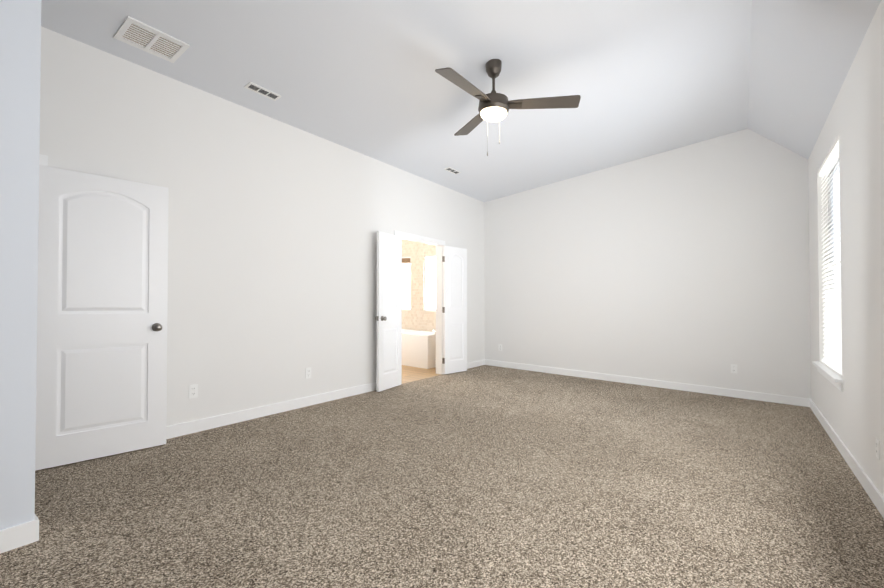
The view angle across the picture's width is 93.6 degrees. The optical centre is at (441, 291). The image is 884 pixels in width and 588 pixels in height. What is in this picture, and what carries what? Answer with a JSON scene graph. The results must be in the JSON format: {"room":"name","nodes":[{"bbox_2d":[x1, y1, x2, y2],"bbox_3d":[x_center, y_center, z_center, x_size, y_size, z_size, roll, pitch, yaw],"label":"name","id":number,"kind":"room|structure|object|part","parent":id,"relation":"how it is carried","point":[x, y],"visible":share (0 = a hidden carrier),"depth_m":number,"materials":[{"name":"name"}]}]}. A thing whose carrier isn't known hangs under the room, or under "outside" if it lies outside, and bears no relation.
{"room":"empty bedroom","nodes":[
{"label":"empty bedroom","id":0,"kind":"room"},
{"bbox_2d":[0,0,40,529],"bbox_3d":[-2.501,-0.412,1.321,0.080,3.192,1.760,-1,-1,36],"label":"wall","id":1,"kind":"structure","parent":0,"point":[20,47],"depth_m":1.96,"materials":[{"name":"white paint"}]},
{"bbox_2d":[0,520,34,553],"bbox_3d":[-2.463,1.121,1.273,0.014,0.125,1.760,-1,-1,36],"label":"baseboard","id":2,"kind":"structure","parent":1,"relation":"attached to","point":[17,536],"depth_m":1.93,"materials":[{"name":"white wood"}]},
{"bbox_2d":[35,514,38,541],"bbox_3d":[-1.982,1.143,2.019,0.108,0.102,0.014,-1,-1,36],"label":"baseboard","id":3,"kind":"structure","parent":1,"relation":"attached to","point":[36,528],"depth_m":1.99,"materials":[{"name":"white wood"}]},
{"bbox_2d":[39,26,484,426],"bbox_3d":[-0.988,-0.256,5.296,0.120,3.125,6.120,-1,-1,36],"label":"wall","id":4,"kind":"structure","parent":0,"point":[274,226],"depth_m":3.98,"materials":[{"name":"white paint"}]},
{"bbox_2d":[39,154,47,165],"bbox_3d":[-2.708,0.129,2.792,0.012,2.116,0.065,-1,-1,36],"label":"trim","id":5,"kind":"structure","parent":4,"relation":"attached to","point":[43,160],"depth_m":2.81,"materials":[{"name":"white"}]},
{"bbox_2d":[35,165,168,470],"bbox_3d":[-2.424,0.175,2.997,0.202,2.031,0.763,-1,-1,36],"label":"entry door","id":6,"kind":"structure","parent":4,"relation":"in","point":[101,374],"depth_m":2.97,"materials":[{"name":"white wood"}]},
{"bbox_3d":[-2.213,0.275,3.248,0.156,0.067,0.108,-1,-1,36],"label":"knob","id":7,"kind":"part","parent":6,"relation":"part of","materials":[{"name":"silver metal"}]},
{"bbox_2d":[189,384,197,398],"bbox_3d":[-2.140,0.856,3.575,0.007,0.116,0.070,-1,-1,36],"label":"electrical outlet","id":8,"kind":"object","parent":4,"relation":"attached to","point":[193,390],"visible":1,"depth_m":3.57,"materials":[{"name":"white plastic"}]},
{"bbox_2d":[166,382,375,438],"bbox_3d":[-1.668,1.181,4.219,0.014,0.149,3.480,-1,-1,36],"label":"baseboard","id":9,"kind":"structure","parent":4,"relation":"attached to","point":[181,429],"depth_m":4.05,"materials":[{"name":"white wood"}]},
{"bbox_2d":[306,367,310,378],"bbox_3d":[-1.455,0.885,4.524,0.007,0.116,0.070,-1,-1,36],"label":"electrical outlet","id":10,"kind":"object","parent":4,"relation":"attached to","point":[308,372],"visible":1,"depth_m":4.52,"materials":[{"name":"white plastic"}]},
{"bbox_2d":[375,231,401,391],"bbox_3d":[-0.671,0.250,5.447,0.178,2.025,0.533,-1,-1,36],"label":"bathroom door","id":11,"kind":"structure","parent":4,"relation":"in","point":[388,317],"depth_m":5.42,"materials":[{"name":"painted wood"},{"name":"metal"}]},
{"bbox_3d":[-0.786,0.337,5.267,0.156,0.067,0.109,-1,-1,36],"label":"knob","id":12,"kind":"part","parent":11,"relation":"part of","materials":[{"name":"silver metal"}]},
{"bbox_2d":[398,231,444,374],"bbox_3d":[-0.331,0.234,6.190,0.132,2.131,1.130,-1,-1,36],"label":"door frame","id":13,"kind":"structure","parent":4,"relation":"attached to","point":[438,309],"depth_m":6.57,"materials":[{"name":"white wood"}]},
{"bbox_2d":[442,246,466,373],"bbox_3d":[0.214,0.289,6.708,0.542,2.027,0.045,1,-1,-44],"label":"bathroom door","id":14,"kind":"structure","parent":4,"relation":"in","point":[454,309],"depth_m":6.68,"materials":[{"name":"white wood"}]},
{"bbox_2d":[467,359,484,368],"bbox_3d":[0.419,1.271,7.112,0.014,0.118,1.255,-1,-1,36],"label":"baseboard","id":15,"kind":"structure","parent":4,"relation":"attached to","point":[475,363],"depth_m":7.34,"materials":[{"name":"white wood"}]},
{"bbox_2d":[402,239,435,330],"bbox_3d":[-0.472,-0.109,8.276,1.010,2.871,0.120,-1,-1,36],"label":"wall","id":16,"kind":"structure","parent":0,"point":[417,282],"depth_m":8.21,"materials":[{"name":"tile"}]},
{"bbox_2d":[402,256,410,309],"bbox_3d":[-0.739,-0.173,8.463,0.360,1.098,0.050,-1,-1,36],"label":"bathroom window","id":17,"kind":"structure","parent":16,"relation":"in","point":[406,282],"depth_m":8.44,"materials":[{"name":"white glass"}]},
{"bbox_2d":[424,255,435,311],"bbox_3d":[-0.199,-0.166,8.074,0.330,1.097,0.050,-1,-1,36],"label":"bathroom window","id":18,"kind":"structure","parent":16,"relation":"in","point":[429,282],"depth_m":8.09,"materials":[{"name":"white glass"}]},
{"bbox_2d":[402,365,440,383],"bbox_3d":[-1.615,1.322,7.064,3.231,0.208,3.390,-1,-1,36],"label":"floor","id":19,"kind":"structure","parent":0,"point":[410,374],"depth_m":6.57,"materials":[{"name":"tile"}]},
{"bbox_2d":[402,329,435,368],"bbox_3d":[-0.771,0.986,7.897,1.890,0.682,0.800,-1,-1,36],"label":"bathtub","id":20,"kind":"object","parent":19,"relation":"on","point":[418,348],"visible":0.23,"depth_m":7.17,"materials":[{"name":"white ceramic"}]},
{"bbox_2d":[0,365,883,587],"bbox_3d":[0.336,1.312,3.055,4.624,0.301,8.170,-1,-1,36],"label":"floor carpet","id":21,"kind":"object","parent":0,"point":[485,476],"visible":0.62,"depth_m":2.50,"materials":[{"name":"beige carpet"}]},
{"bbox_2d":[41,0,880,201],"bbox_3d":[0.288,-1.991,3.136,4.844,1.034,8.270,-1,-1,36],"label":"ceiling","id":22,"kind":"structure","parent":0,"point":[644,78],"depth_m":3.62,"materials":[{"name":"white paint"}]},
{"bbox_2d":[113,16,189,62],"bbox_3d":[-2.110,-1.825,3.027,0.289,0.049,0.385,-1,-1,36],"label":"ceiling vent","id":23,"kind":"object","parent":22,"relation":"in","point":[131,31],"visible":1,"depth_m":3.01,"materials":[{"name":"white metal"}]},
{"bbox_2d":[244,82,281,100],"bbox_3d":[-1.611,-1.803,3.744,0.105,0.024,0.300,-1,-1,36],"label":"ceiling vent","id":24,"kind":"object","parent":22,"relation":"in","point":[258,89],"visible":1,"depth_m":3.74,"materials":[{"name":"white metal"}]},
{"bbox_2d":[444,167,460,174],"bbox_3d":[0.154,-1.745,5.991,0.105,0.024,0.300,-1,-1,36],"label":"ceiling vent","id":25,"kind":"object","parent":22,"relation":"in","point":[452,170],"visible":1,"depth_m":5.98,"materials":[{"name":"white metal"}]},
{"bbox_2d":[435,59,580,155],"bbox_3d":[0.382,-1.593,3.495,1.306,0.818,1.171,-1,-1,36],"label":"fan","id":26,"kind":"object","parent":22,"relation":"hanging from","point":[494,106],"visible":1,"depth_m":3.54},
{"bbox_2d":[484,129,810,398],"bbox_3d":[2.691,-0.372,6.343,4.624,3.559,0.120,-1,-1,36],"label":"wall","id":27,"kind":"structure","parent":0,"point":[688,264],"depth_m":5.90,"materials":[{"name":"white paint"}]},
{"bbox_2d":[485,359,809,406],"bbox_3d":[2.603,1.311,6.301,4.504,0.185,0.014,-1,-1,36],"label":"baseboard","id":28,"kind":"structure","parent":27,"relation":"attached to","point":[789,400],"depth_m":5.89,"materials":[{"name":"white wood"}]},
{"bbox_2d":[731,364,736,372],"bbox_3d":[3.819,1.007,5.432,0.070,0.116,0.007,-1,-1,36],"label":"electrical outlet","id":29,"kind":"object","parent":27,"relation":"attached to","point":[733,368],"visible":1,"depth_m":5.43,"materials":[{"name":"white plastic"}]},
{"bbox_2d":[808,0,883,496],"bbox_3d":[2.163,-0.232,1.759,0.120,3.150,7.930,-1,-1,36],"label":"wall","id":30,"kind":"structure","parent":0,"point":[861,131],"depth_m":2.93,"materials":[{"name":"white paint"}]},
{"bbox_2d":[812,361,843,391],"bbox_3d":[3.670,0.781,3.907,0.145,0.119,1.340,-1,-1,36],"label":"window sill","id":31,"kind":"structure","parent":30,"relation":"attached to","point":[834,379],"depth_m":3.71,"materials":[{"name":"white wood"}]},
{"bbox_2d":[827,156,840,306],"bbox_3d":[3.735,-0.277,3.875,0.045,2.038,1.220,-1,-1,36],"label":"window","id":32,"kind":"structure","parent":30,"relation":"in","point":[831,200],"depth_m":4.16,"materials":[{"name":"white glass"}]},
{"bbox_2d":[819,140,841,374],"bbox_3d":[3.688,-0.282,3.909,0.050,2.024,1.204,-1,-1,36],"label":"window blind","id":33,"kind":"object","parent":32,"relation":"attached to","point":[832,346],"visible":0.62,"depth_m":3.93,"materials":[{"name":"white plastic"}]},
{"bbox_2d":[810,399,883,517],"bbox_3d":[2.108,1.236,1.778,0.014,0.211,7.930,-1,-1,36],"label":"baseboard","id":34,"kind":"structure","parent":30,"relation":"attached to","point":[870,488],"depth_m":3.03,"materials":[{"name":"white wood"}]},
{"bbox_2d":[876,438,879,459],"bbox_3d":[2.650,0.954,2.526,0.007,0.116,0.070,-1,-1,36],"label":"electrical outlet","id":35,"kind":"object","parent":30,"relation":"attached to","point":[877,448],"visible":1,"depth_m":2.51,"materials":[{"name":"white plastic"}]}
]}

